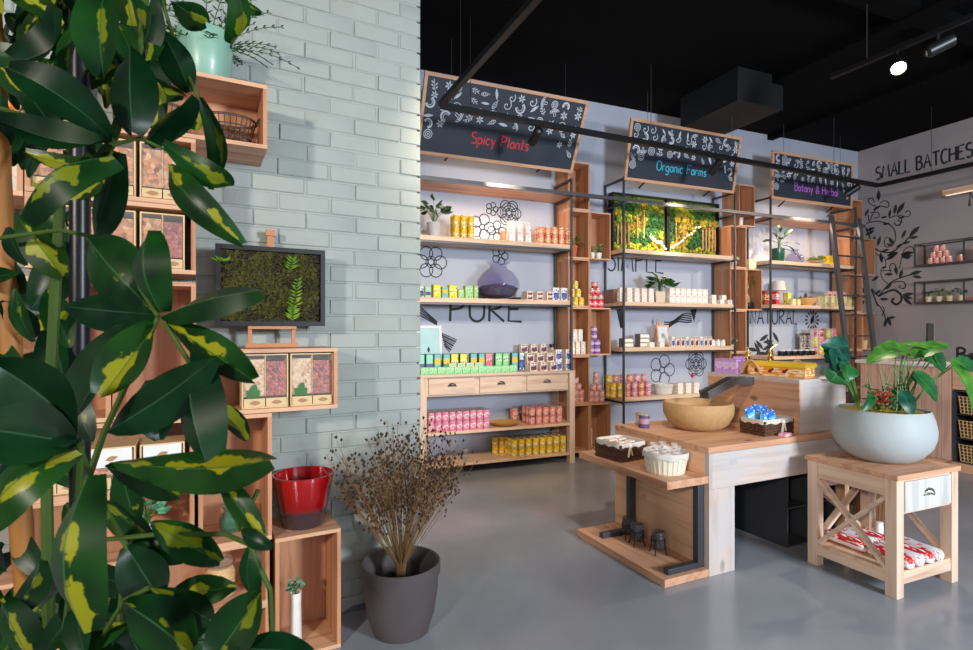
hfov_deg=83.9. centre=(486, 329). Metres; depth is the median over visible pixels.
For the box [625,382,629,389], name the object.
can
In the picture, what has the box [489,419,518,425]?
wooden platter
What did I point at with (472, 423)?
can
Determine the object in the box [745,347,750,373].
bottle
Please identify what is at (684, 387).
carton
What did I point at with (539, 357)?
soap box
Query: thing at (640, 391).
can
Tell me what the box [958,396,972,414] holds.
wicker basket
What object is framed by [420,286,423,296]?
box
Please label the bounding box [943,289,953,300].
potted plant
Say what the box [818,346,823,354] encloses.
pouch
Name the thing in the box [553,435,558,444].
can
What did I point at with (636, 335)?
carton
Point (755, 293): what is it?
wooden crate
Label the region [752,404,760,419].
packet
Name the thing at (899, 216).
wall
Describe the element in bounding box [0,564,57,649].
wooden crate
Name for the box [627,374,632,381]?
can
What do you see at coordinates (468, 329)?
wall
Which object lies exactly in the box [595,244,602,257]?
potted plant
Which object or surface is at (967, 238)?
wall shelf
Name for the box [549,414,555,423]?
can
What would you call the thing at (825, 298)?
carton
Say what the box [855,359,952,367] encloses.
countertop
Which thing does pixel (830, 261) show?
carton
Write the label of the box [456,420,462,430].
can
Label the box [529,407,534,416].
can
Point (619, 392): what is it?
can
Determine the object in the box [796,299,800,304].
carton
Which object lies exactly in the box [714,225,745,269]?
wooden crate
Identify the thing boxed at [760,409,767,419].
packet
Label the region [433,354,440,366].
box
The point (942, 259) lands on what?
tin
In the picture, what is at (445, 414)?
can
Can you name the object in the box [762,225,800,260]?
potted plant
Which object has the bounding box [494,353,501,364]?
box
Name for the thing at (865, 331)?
wooden crate
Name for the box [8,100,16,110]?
packet
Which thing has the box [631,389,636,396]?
can
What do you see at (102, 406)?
wooden crate
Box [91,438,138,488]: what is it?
dispenser
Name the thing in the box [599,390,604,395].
tin
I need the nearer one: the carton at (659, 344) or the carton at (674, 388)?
the carton at (659, 344)
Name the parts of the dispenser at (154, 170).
drawer, drawer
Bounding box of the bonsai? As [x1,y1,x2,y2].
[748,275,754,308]
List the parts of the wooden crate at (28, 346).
panel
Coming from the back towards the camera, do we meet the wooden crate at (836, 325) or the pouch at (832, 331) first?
the wooden crate at (836, 325)
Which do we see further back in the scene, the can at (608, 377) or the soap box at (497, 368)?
the can at (608, 377)
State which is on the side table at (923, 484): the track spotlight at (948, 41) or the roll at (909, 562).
the roll at (909, 562)
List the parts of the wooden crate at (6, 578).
panel, panel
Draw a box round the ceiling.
[419,0,972,151]
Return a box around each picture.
[211,243,325,325]
[608,192,667,251]
[668,198,718,254]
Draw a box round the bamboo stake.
[0,13,33,595]
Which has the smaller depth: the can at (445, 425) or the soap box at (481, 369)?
the can at (445, 425)
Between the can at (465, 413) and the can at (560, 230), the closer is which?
the can at (465, 413)
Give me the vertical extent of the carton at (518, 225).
0.240 m
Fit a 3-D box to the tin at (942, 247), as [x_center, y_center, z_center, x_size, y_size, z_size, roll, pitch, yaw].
[6.454,-1.158,7.649,0.075,0.085,0.076,0,0,-22]
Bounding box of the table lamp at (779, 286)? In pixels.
[772,281,785,304]
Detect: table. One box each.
[417,369,574,478]
[577,420,848,587]
[805,450,960,599]
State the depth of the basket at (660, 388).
6.97 m
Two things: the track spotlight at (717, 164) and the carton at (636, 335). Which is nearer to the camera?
the track spotlight at (717, 164)
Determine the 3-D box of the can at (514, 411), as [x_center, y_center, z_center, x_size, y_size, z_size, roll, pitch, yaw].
[0.328,1.000,6.392,0.103,0.160,0.101,0,0,-22]
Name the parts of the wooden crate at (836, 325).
panel, panel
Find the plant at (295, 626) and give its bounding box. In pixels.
[285,575,304,638]
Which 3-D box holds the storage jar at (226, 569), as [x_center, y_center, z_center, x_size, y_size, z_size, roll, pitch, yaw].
[-1.240,1.145,2.519,0.133,0.190,0.133,0,0,-45]
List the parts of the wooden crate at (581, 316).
panel, panel, panel, panel, panel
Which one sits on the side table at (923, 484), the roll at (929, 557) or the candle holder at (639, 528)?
the roll at (929, 557)
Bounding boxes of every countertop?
[615,420,832,453]
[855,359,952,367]
[855,359,972,473]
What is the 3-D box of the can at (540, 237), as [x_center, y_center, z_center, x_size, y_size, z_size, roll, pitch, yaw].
[0.634,-1.050,6.290,0.070,0.100,0.069,0,0,-22]
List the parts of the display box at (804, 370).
lid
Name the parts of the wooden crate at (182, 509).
panel, panel, panel, panel, panel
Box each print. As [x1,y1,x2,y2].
[417,326,441,366]
[655,325,669,345]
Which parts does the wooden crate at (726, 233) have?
panel, panel, panel, panel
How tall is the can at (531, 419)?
0.110 m
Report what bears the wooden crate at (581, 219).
on the wooden crate at (581, 267)
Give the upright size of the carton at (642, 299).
0.060 m
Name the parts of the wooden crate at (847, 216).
panel, panel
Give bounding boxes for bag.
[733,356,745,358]
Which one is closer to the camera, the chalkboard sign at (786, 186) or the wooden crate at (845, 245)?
the chalkboard sign at (786, 186)
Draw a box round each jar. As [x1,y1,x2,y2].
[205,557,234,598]
[500,230,505,239]
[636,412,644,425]
[639,414,649,427]
[715,339,719,345]
[720,339,724,345]
[875,521,883,533]
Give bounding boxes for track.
[438,0,972,187]
[830,4,972,79]
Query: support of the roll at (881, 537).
on the side table at (923, 484)
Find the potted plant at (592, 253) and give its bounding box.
[591,245,595,257]
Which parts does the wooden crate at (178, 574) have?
panel, panel, panel, panel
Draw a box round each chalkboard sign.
[419,39,588,172]
[623,92,741,196]
[770,125,853,212]
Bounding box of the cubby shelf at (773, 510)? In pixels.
[735,473,835,547]
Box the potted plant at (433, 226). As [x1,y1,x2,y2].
[417,194,451,235]
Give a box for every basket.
[167,102,178,112]
[213,111,259,142]
[595,435,646,462]
[642,446,688,475]
[653,383,673,393]
[739,414,793,436]
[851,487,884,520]
[863,340,867,347]
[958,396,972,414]
[958,420,972,438]
[958,444,972,462]
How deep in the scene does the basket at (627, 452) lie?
3.81 m
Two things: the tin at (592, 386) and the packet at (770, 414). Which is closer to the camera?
the packet at (770, 414)
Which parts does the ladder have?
rail, rail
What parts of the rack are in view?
panel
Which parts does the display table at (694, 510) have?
panel, leg, panel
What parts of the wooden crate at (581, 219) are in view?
panel, panel, panel, panel, panel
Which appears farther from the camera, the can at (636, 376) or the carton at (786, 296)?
the carton at (786, 296)
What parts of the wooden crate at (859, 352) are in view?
panel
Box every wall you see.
[0,0,419,612]
[417,69,857,455]
[858,117,972,360]
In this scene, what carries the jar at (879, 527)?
on the side table at (923, 484)
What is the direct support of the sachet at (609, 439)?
in the basket at (627, 452)
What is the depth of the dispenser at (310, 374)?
2.62 m
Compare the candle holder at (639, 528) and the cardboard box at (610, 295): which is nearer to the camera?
the candle holder at (639, 528)
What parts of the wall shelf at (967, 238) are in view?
shelf panel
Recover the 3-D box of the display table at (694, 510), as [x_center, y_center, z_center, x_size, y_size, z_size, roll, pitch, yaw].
[1.705,1.145,4.050,1.830,0.810,0.924,0,0,-25]
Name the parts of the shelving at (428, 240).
shelf rail, shelf rail, post, post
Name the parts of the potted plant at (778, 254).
pot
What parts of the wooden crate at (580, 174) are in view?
panel, panel, panel, panel, panel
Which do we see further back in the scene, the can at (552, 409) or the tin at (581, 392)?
the tin at (581, 392)
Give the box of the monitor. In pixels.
[921,323,933,361]
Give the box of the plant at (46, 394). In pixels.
[0,0,313,649]
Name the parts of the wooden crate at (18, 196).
panel, panel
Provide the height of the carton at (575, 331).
0.150 m
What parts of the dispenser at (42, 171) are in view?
drawer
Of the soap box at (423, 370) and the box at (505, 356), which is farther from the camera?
the box at (505, 356)
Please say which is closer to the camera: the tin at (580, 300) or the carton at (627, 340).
the tin at (580, 300)
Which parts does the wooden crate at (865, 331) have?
panel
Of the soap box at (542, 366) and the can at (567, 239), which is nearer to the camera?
the soap box at (542, 366)
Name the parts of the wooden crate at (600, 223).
panel, panel, panel, panel, panel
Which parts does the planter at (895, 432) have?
stem, stem, stem, stem, stem, stem, stem, stem, stem, stem, stem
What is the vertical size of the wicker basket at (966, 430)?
0.191 m
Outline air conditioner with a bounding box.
[680,66,782,133]
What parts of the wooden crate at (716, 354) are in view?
panel, panel, panel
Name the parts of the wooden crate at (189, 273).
panel, panel, panel, panel, panel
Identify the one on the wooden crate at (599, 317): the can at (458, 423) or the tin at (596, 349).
the tin at (596, 349)
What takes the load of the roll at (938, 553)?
on the side table at (923, 484)
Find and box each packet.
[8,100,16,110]
[12,165,16,190]
[743,406,756,418]
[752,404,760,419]
[759,405,768,410]
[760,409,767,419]
[765,409,776,419]
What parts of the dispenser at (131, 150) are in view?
drawer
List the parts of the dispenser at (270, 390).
drawer, drawer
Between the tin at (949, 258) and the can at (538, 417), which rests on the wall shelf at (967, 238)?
the tin at (949, 258)
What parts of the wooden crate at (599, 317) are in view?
panel, panel, panel, panel, panel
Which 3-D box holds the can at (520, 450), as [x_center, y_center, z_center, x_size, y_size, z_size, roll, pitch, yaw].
[0.393,1.375,6.116,0.074,0.100,0.073,0,0,-22]
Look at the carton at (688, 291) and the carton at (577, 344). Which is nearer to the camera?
the carton at (577, 344)
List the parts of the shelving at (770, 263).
post, post, shelf rail, shelf rail, shelf rail, post, post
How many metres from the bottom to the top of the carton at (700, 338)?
0.125 m
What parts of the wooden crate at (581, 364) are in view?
panel, panel, panel, panel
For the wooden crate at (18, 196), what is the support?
attached to the wall at (338, 174)
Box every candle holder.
[620,521,636,540]
[628,527,645,547]
[649,535,667,555]
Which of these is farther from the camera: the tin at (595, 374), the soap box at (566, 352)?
the tin at (595, 374)
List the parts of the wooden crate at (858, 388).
panel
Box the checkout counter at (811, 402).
[699,372,845,433]
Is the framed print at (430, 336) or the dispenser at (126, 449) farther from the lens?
the framed print at (430, 336)
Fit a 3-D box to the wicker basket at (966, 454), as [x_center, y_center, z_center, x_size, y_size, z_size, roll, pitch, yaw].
[5.439,1.347,5.856,0.385,0.191,0.368,0,0,-22]
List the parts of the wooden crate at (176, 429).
panel, panel, panel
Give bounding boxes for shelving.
[417,178,572,369]
[604,177,735,423]
[747,196,856,392]
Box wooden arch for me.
[740,359,762,374]
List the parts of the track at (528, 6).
rail, rail, rail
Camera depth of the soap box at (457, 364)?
5.83 m
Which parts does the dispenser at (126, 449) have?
drawer, label panel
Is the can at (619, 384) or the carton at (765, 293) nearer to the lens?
the can at (619, 384)
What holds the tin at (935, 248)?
on the tin at (940, 253)
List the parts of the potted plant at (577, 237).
pot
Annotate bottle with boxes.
[548,344,553,352]
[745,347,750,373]
[766,344,776,360]
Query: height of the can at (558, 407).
0.110 m
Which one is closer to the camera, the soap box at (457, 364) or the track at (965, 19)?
the track at (965, 19)
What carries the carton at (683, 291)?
on the shelving at (624, 253)
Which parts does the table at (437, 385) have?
leg, drawer, drawer, drawer, leg, leg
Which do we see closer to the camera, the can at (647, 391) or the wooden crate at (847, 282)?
the can at (647, 391)
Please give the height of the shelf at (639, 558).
0.048 m
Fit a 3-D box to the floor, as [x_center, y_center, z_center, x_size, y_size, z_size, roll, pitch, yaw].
[2.500,1.600,4.200,15.000,0.100,15.600,0,0,0]
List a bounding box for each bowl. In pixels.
[663,398,734,431]
[794,298,816,304]
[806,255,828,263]
[830,403,938,463]
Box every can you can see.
[427,412,434,422]
[427,422,434,432]
[435,411,441,421]
[435,422,441,431]
[442,411,448,421]
[442,421,448,431]
[449,411,455,420]
[449,421,455,430]
[450,216,452,227]
[453,215,458,225]
[453,226,458,236]
[456,410,461,420]
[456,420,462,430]
[460,215,466,226]
[460,227,466,237]
[462,410,468,419]
[462,420,468,429]
[468,216,473,227]
[468,227,473,237]
[469,409,475,419]
[469,420,475,429]
[476,409,482,418]
[476,419,482,428]
[483,409,488,418]
[483,419,488,428]
[492,436,497,445]
[492,446,497,454]
[498,436,504,444]
[498,445,504,453]
[505,436,510,444]
[508,437,513,446]
[510,407,518,420]
[511,438,516,447]
[511,448,516,456]
[518,438,523,447]
[518,447,523,456]
[525,406,531,415]
[525,414,528,423]
[525,437,531,446]
[525,446,531,455]
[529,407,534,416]
[529,415,534,424]
[532,437,538,445]
[532,446,538,454]
[536,406,541,414]
[536,415,541,424]
[538,226,543,234]
[538,235,543,242]
[539,436,545,445]
[539,445,545,454]
[542,406,548,415]
[542,414,548,423]
[545,227,550,235]
[545,235,550,243]
[546,435,552,444]
[546,445,551,453]
[549,405,555,414]
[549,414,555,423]
[552,227,557,235]
[552,236,557,243]
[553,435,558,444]
[553,444,558,452]
[556,405,561,414]
[556,414,561,422]
[558,228,563,236]
[558,236,563,243]
[560,434,565,443]
[560,444,565,452]
[565,228,569,236]
[565,237,569,244]
[606,375,611,381]
[606,382,611,389]
[610,383,615,390]
[610,390,615,397]
[613,374,618,381]
[617,382,621,389]
[617,390,621,397]
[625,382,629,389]
[625,390,629,396]
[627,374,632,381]
[631,382,636,388]
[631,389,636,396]
[634,374,638,380]
[638,381,643,388]
[638,389,643,395]
[641,373,645,380]
[645,381,650,388]
[645,389,650,395]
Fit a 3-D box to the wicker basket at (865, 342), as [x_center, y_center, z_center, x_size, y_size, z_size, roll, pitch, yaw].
[5.975,0.226,8.658,0.211,0.130,0.208,0,0,-22]
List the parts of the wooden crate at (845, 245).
panel, panel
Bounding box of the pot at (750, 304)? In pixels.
[748,302,753,308]
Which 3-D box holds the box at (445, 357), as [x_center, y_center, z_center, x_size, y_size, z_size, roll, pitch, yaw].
[-0.444,0.364,5.934,0.078,0.210,0.051,0,0,-22]
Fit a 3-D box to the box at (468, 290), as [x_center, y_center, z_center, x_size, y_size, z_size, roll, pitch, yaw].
[-0.203,-0.415,5.946,0.100,0.140,0.051,0,0,-37]
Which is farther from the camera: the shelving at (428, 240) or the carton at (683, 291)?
the carton at (683, 291)
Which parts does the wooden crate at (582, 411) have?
panel, panel, panel, panel, panel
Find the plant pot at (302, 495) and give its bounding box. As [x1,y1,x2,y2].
[272,466,333,530]
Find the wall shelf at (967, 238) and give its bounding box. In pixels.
[914,237,972,266]
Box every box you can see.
[417,354,424,366]
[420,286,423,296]
[420,367,428,374]
[424,286,430,296]
[425,354,432,366]
[429,367,436,374]
[431,284,440,297]
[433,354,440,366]
[437,367,445,373]
[441,287,447,297]
[442,354,449,366]
[446,367,453,373]
[447,285,456,297]
[447,363,455,366]
[449,353,458,362]
[454,366,461,373]
[456,363,464,366]
[457,289,463,297]
[459,353,467,362]
[462,366,469,373]
[463,285,472,297]
[469,353,476,362]
[470,366,477,372]
[473,286,477,297]
[477,353,484,365]
[478,366,485,372]
[485,353,491,365]
[486,365,493,372]
[492,365,501,372]
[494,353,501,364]
[501,365,508,371]
[502,353,508,364]
[509,365,516,371]
[510,352,517,370]
[518,352,524,370]
[519,344,527,352]
[525,291,532,295]
[525,295,532,299]
[525,353,533,361]
[528,362,536,370]
[529,344,536,352]
[535,291,542,295]
[535,296,542,299]
[535,353,543,361]
[538,362,546,370]
[539,344,546,351]
[545,292,552,295]
[545,296,552,299]
[545,353,553,361]
[548,362,556,370]
[551,288,558,299]
[553,349,561,359]
[554,360,561,369]
[559,288,566,300]
[563,349,569,359]
[563,359,569,369]
[604,289,617,302]
[746,259,755,268]
[748,360,816,378]
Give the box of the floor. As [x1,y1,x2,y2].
[332,453,972,649]
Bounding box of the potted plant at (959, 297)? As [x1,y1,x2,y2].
[955,288,968,300]
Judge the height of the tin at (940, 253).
0.085 m
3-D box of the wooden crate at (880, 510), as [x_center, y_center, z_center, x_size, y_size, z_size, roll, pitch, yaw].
[3.204,1.414,4.506,0.283,0.270,0.279,0,0,-23]
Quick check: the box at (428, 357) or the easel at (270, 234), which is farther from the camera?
the box at (428, 357)
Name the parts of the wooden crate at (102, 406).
panel, panel, panel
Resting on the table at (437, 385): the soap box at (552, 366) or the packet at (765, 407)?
the soap box at (552, 366)
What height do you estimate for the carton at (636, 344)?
0.055 m
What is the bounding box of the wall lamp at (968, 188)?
[942,184,972,195]
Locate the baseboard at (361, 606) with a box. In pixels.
[341,603,365,614]
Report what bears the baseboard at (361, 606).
attached to the wall at (338, 174)
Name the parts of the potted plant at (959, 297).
pot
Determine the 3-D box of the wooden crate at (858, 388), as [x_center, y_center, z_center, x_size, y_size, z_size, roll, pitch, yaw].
[5.700,1.189,8.565,0.300,0.582,0.300,0,0,-22]
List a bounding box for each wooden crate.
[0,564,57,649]
[13,164,23,208]
[23,276,111,422]
[23,337,34,352]
[24,120,195,204]
[24,191,195,279]
[33,493,194,565]
[34,418,192,503]
[112,282,195,421]
[168,539,269,612]
[198,412,271,547]
[219,346,337,413]
[258,603,268,633]
[270,510,340,649]
[556,161,589,213]
[556,209,589,260]
[556,258,589,307]
[556,307,589,355]
[559,355,589,404]
[559,403,589,452]
[590,211,610,262]
[590,308,610,354]
[590,401,610,449]
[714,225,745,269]
[714,268,745,310]
[714,310,745,352]
[714,352,745,371]
[722,184,754,228]
[746,269,761,310]
[831,200,861,238]
[832,238,861,275]
[832,275,861,312]
[832,312,861,349]
[832,350,861,387]
[846,387,860,402]
[862,313,874,349]
[864,238,874,275]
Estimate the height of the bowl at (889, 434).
0.328 m
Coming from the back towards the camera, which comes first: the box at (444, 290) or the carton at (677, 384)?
the carton at (677, 384)
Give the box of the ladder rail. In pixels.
[419,175,865,227]
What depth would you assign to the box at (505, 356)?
6.18 m
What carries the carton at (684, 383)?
on the carton at (684, 387)
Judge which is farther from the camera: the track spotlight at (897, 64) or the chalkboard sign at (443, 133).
the chalkboard sign at (443, 133)
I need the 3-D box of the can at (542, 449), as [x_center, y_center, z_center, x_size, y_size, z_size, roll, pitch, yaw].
[0.643,1.375,6.218,0.074,0.100,0.073,0,0,-22]
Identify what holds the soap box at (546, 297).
on the shelving at (428, 240)
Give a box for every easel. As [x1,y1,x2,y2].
[245,229,297,347]
[652,319,659,341]
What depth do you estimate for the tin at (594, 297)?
6.69 m
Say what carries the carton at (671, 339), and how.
on the shelving at (624, 253)
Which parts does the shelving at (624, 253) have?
post, post, shelf rail, shelf rail, shelf rail, shelf rail, post, post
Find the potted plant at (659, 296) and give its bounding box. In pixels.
[644,273,680,301]
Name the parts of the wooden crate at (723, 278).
panel, panel, panel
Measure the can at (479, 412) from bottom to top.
0.105 m
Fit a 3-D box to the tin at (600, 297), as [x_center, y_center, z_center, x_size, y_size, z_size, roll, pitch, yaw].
[1.422,-0.394,6.755,0.082,0.080,0.081,0,0,-22]
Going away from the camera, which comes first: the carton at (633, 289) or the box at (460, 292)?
the box at (460, 292)
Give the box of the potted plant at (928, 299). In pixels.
[922,291,933,301]
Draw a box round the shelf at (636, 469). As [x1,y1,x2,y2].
[579,450,707,489]
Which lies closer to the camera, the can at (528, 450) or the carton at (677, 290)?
the can at (528, 450)
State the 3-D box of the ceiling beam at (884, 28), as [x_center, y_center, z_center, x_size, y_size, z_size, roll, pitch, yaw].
[3.732,-2.877,5.335,0.200,0.103,9.000,0,0,-22]
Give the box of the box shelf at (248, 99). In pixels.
[122,71,266,165]
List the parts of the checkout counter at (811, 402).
spout, panel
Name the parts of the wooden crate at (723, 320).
panel, panel, panel, panel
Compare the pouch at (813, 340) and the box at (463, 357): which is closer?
the box at (463, 357)
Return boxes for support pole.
[69,10,90,508]
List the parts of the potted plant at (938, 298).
pot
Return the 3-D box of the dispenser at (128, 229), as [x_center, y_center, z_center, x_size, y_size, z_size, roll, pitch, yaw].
[-1.584,-0.380,2.304,0.165,0.240,0.178,0,0,-28]
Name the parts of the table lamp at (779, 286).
lamp shade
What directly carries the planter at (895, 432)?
on the side table at (923, 484)
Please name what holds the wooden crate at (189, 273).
attached to the wall at (338, 174)
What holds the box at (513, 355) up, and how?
on the table at (437, 385)
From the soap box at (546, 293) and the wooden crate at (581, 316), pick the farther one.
the wooden crate at (581, 316)
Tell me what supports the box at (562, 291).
on the shelving at (428, 240)
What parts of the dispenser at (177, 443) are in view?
label panel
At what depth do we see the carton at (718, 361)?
4.53 m
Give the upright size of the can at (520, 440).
0.100 m
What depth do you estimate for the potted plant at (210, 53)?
2.41 m
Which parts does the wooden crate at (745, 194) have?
panel, panel, panel, panel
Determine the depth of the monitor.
6.46 m
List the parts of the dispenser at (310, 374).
drawer, drawer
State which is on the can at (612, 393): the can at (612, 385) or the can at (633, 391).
the can at (612, 385)
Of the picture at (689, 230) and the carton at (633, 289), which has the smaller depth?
the carton at (633, 289)
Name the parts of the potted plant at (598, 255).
pot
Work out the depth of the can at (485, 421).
5.92 m
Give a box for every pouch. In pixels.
[810,329,817,336]
[810,337,817,345]
[810,346,817,354]
[818,329,823,336]
[818,337,823,345]
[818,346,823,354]
[824,329,829,336]
[830,329,835,336]
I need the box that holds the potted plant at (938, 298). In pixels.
[934,289,943,300]
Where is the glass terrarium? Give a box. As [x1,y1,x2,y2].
[479,283,517,298]
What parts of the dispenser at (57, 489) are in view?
drawer, drawer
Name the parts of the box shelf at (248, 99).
panel, panel, panel, panel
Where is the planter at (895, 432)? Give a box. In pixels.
[820,335,972,463]
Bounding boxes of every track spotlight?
[528,125,542,146]
[707,158,722,175]
[844,183,860,196]
[887,51,907,75]
[923,33,956,57]
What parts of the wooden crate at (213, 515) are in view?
panel, panel, panel, panel, panel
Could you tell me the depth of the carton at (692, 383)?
7.15 m
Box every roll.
[826,529,867,551]
[840,528,878,543]
[848,525,884,540]
[867,543,914,569]
[877,541,924,566]
[904,536,943,560]
[904,543,934,563]
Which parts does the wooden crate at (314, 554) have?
panel, panel, panel, panel, panel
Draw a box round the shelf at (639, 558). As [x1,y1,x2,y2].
[577,522,708,587]
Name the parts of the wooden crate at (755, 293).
panel, panel, panel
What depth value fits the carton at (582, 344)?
6.60 m
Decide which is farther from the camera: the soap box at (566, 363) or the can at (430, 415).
the soap box at (566, 363)
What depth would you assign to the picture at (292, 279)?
2.65 m
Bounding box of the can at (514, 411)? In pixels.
[510,407,518,420]
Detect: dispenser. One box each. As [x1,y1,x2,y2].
[32,148,65,186]
[53,483,68,494]
[91,207,138,248]
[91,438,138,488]
[103,138,138,196]
[140,141,184,199]
[140,211,185,269]
[140,435,185,457]
[239,353,287,408]
[285,352,332,405]
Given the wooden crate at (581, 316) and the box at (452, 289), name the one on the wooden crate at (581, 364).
the wooden crate at (581, 316)
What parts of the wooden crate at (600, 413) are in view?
panel, panel, panel, panel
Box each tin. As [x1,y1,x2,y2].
[573,281,577,289]
[573,298,577,305]
[575,289,580,297]
[576,383,581,389]
[578,298,583,305]
[579,389,583,395]
[579,396,583,401]
[590,288,594,294]
[590,384,595,390]
[591,282,597,288]
[591,326,596,332]
[591,333,596,339]
[592,295,597,301]
[592,301,597,307]
[593,372,598,377]
[593,378,598,383]
[594,340,599,346]
[594,347,599,353]
[594,390,598,396]
[594,396,598,402]
[595,288,600,294]
[596,384,601,389]
[598,295,603,301]
[598,302,603,307]
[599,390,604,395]
[599,396,604,401]
[777,350,784,355]
[785,350,790,355]
[791,350,797,355]
[797,350,803,355]
[802,349,808,354]
[808,349,814,354]
[927,258,932,263]
[930,252,936,257]
[933,246,939,251]
[933,258,939,262]
[937,251,942,257]
[940,245,945,250]
[940,257,945,262]
[943,250,949,256]
[946,256,952,261]
[957,255,962,260]
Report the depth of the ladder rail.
6.51 m
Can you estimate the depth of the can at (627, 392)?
6.68 m
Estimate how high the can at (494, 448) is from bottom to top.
0.100 m
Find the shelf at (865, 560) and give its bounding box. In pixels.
[818,531,949,573]
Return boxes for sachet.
[605,438,617,441]
[614,440,625,443]
[615,437,625,440]
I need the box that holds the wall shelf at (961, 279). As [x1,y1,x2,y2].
[914,278,972,303]
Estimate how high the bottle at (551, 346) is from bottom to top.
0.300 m
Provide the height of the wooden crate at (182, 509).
0.293 m
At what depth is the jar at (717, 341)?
7.26 m
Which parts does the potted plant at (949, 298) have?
pot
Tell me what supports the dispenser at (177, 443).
in the wooden crate at (176, 429)
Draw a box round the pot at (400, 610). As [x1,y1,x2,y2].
[361,546,439,643]
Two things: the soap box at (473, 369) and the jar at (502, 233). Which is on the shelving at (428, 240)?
the jar at (502, 233)
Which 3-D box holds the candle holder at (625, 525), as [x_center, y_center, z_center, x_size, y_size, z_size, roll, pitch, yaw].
[1.025,1.427,3.905,0.099,0.151,0.099,0,0,-9]
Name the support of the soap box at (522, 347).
on the soap box
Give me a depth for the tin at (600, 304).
6.72 m
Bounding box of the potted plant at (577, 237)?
[573,235,582,256]
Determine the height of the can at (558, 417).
0.110 m
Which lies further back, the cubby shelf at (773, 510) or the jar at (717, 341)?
the jar at (717, 341)
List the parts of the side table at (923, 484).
leg, rail, leg, leg, rail, drawer frame, drawer, cup pull, leg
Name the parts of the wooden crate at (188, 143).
panel, panel, panel, panel, panel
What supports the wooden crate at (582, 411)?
attached to the wall at (468, 329)
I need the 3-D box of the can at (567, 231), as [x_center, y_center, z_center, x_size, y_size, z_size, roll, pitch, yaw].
[0.968,-1.151,6.428,0.070,0.100,0.069,0,0,-22]
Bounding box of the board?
[800,333,809,349]
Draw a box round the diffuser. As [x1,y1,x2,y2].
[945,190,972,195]
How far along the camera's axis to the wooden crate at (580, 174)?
6.65 m
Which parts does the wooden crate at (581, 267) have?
panel, panel, panel, panel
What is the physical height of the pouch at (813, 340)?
0.130 m
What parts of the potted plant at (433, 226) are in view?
pot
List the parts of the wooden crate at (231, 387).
panel, panel, panel, panel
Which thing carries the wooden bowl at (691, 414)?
on the display table at (694, 510)
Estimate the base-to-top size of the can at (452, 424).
0.105 m
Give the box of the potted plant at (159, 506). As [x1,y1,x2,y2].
[142,497,170,528]
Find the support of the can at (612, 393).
on the shelving at (624, 253)
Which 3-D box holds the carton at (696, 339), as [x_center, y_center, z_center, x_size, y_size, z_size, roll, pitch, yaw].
[2.755,0.152,7.129,0.055,0.125,0.051,0,0,-22]
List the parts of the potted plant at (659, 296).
pot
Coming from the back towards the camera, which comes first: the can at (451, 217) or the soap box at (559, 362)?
the soap box at (559, 362)
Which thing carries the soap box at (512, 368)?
on the table at (437, 385)
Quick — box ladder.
[826,212,876,402]
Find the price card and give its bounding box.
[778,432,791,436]
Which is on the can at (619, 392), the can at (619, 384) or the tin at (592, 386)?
the can at (619, 384)
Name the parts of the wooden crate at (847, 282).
panel, panel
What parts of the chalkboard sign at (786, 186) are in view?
frame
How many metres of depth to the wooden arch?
4.26 m
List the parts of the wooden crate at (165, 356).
panel, panel, panel, panel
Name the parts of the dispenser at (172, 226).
drawer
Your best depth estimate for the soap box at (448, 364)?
5.79 m
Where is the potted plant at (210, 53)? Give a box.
[165,0,298,77]
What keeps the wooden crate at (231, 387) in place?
on the wooden crate at (213, 515)
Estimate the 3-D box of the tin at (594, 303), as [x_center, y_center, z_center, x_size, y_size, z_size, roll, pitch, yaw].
[1.343,-0.314,6.722,0.082,0.080,0.081,0,0,-22]
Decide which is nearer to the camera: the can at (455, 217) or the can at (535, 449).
the can at (455, 217)
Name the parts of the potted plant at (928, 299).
pot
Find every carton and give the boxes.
[507,221,514,240]
[515,221,522,241]
[523,222,530,241]
[573,329,577,341]
[575,342,579,353]
[578,329,582,341]
[580,342,584,353]
[619,338,633,342]
[619,343,633,346]
[625,292,631,296]
[625,297,631,301]
[632,288,639,291]
[632,292,639,296]
[632,297,639,301]
[635,334,649,337]
[635,338,649,342]
[635,343,646,346]
[640,292,646,296]
[640,297,646,301]
[647,288,653,292]
[647,297,653,301]
[647,342,653,346]
[657,342,663,346]
[665,288,674,302]
[669,337,674,346]
[673,382,682,386]
[673,386,682,389]
[673,390,682,393]
[675,288,680,302]
[675,337,679,346]
[680,337,684,346]
[681,289,685,302]
[681,382,690,385]
[683,386,690,389]
[685,337,688,345]
[686,289,691,302]
[689,337,693,345]
[690,382,698,385]
[691,389,698,392]
[692,289,696,302]
[694,337,698,345]
[697,289,702,302]
[699,337,702,345]
[703,289,707,303]
[703,337,707,345]
[708,337,711,345]
[709,299,715,303]
[715,358,722,372]
[719,295,725,299]
[722,359,728,372]
[729,359,741,373]
[762,290,768,304]
[772,291,779,304]
[783,293,790,304]
[790,299,795,304]
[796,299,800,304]
[816,296,822,300]
[816,301,822,305]
[823,255,833,263]
[823,296,828,300]
[823,301,828,305]
[824,291,831,295]
[829,301,834,305]
[846,297,851,301]
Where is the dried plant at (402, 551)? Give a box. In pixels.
[318,416,477,577]
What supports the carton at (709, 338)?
on the shelving at (624, 253)
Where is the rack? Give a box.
[953,369,972,464]

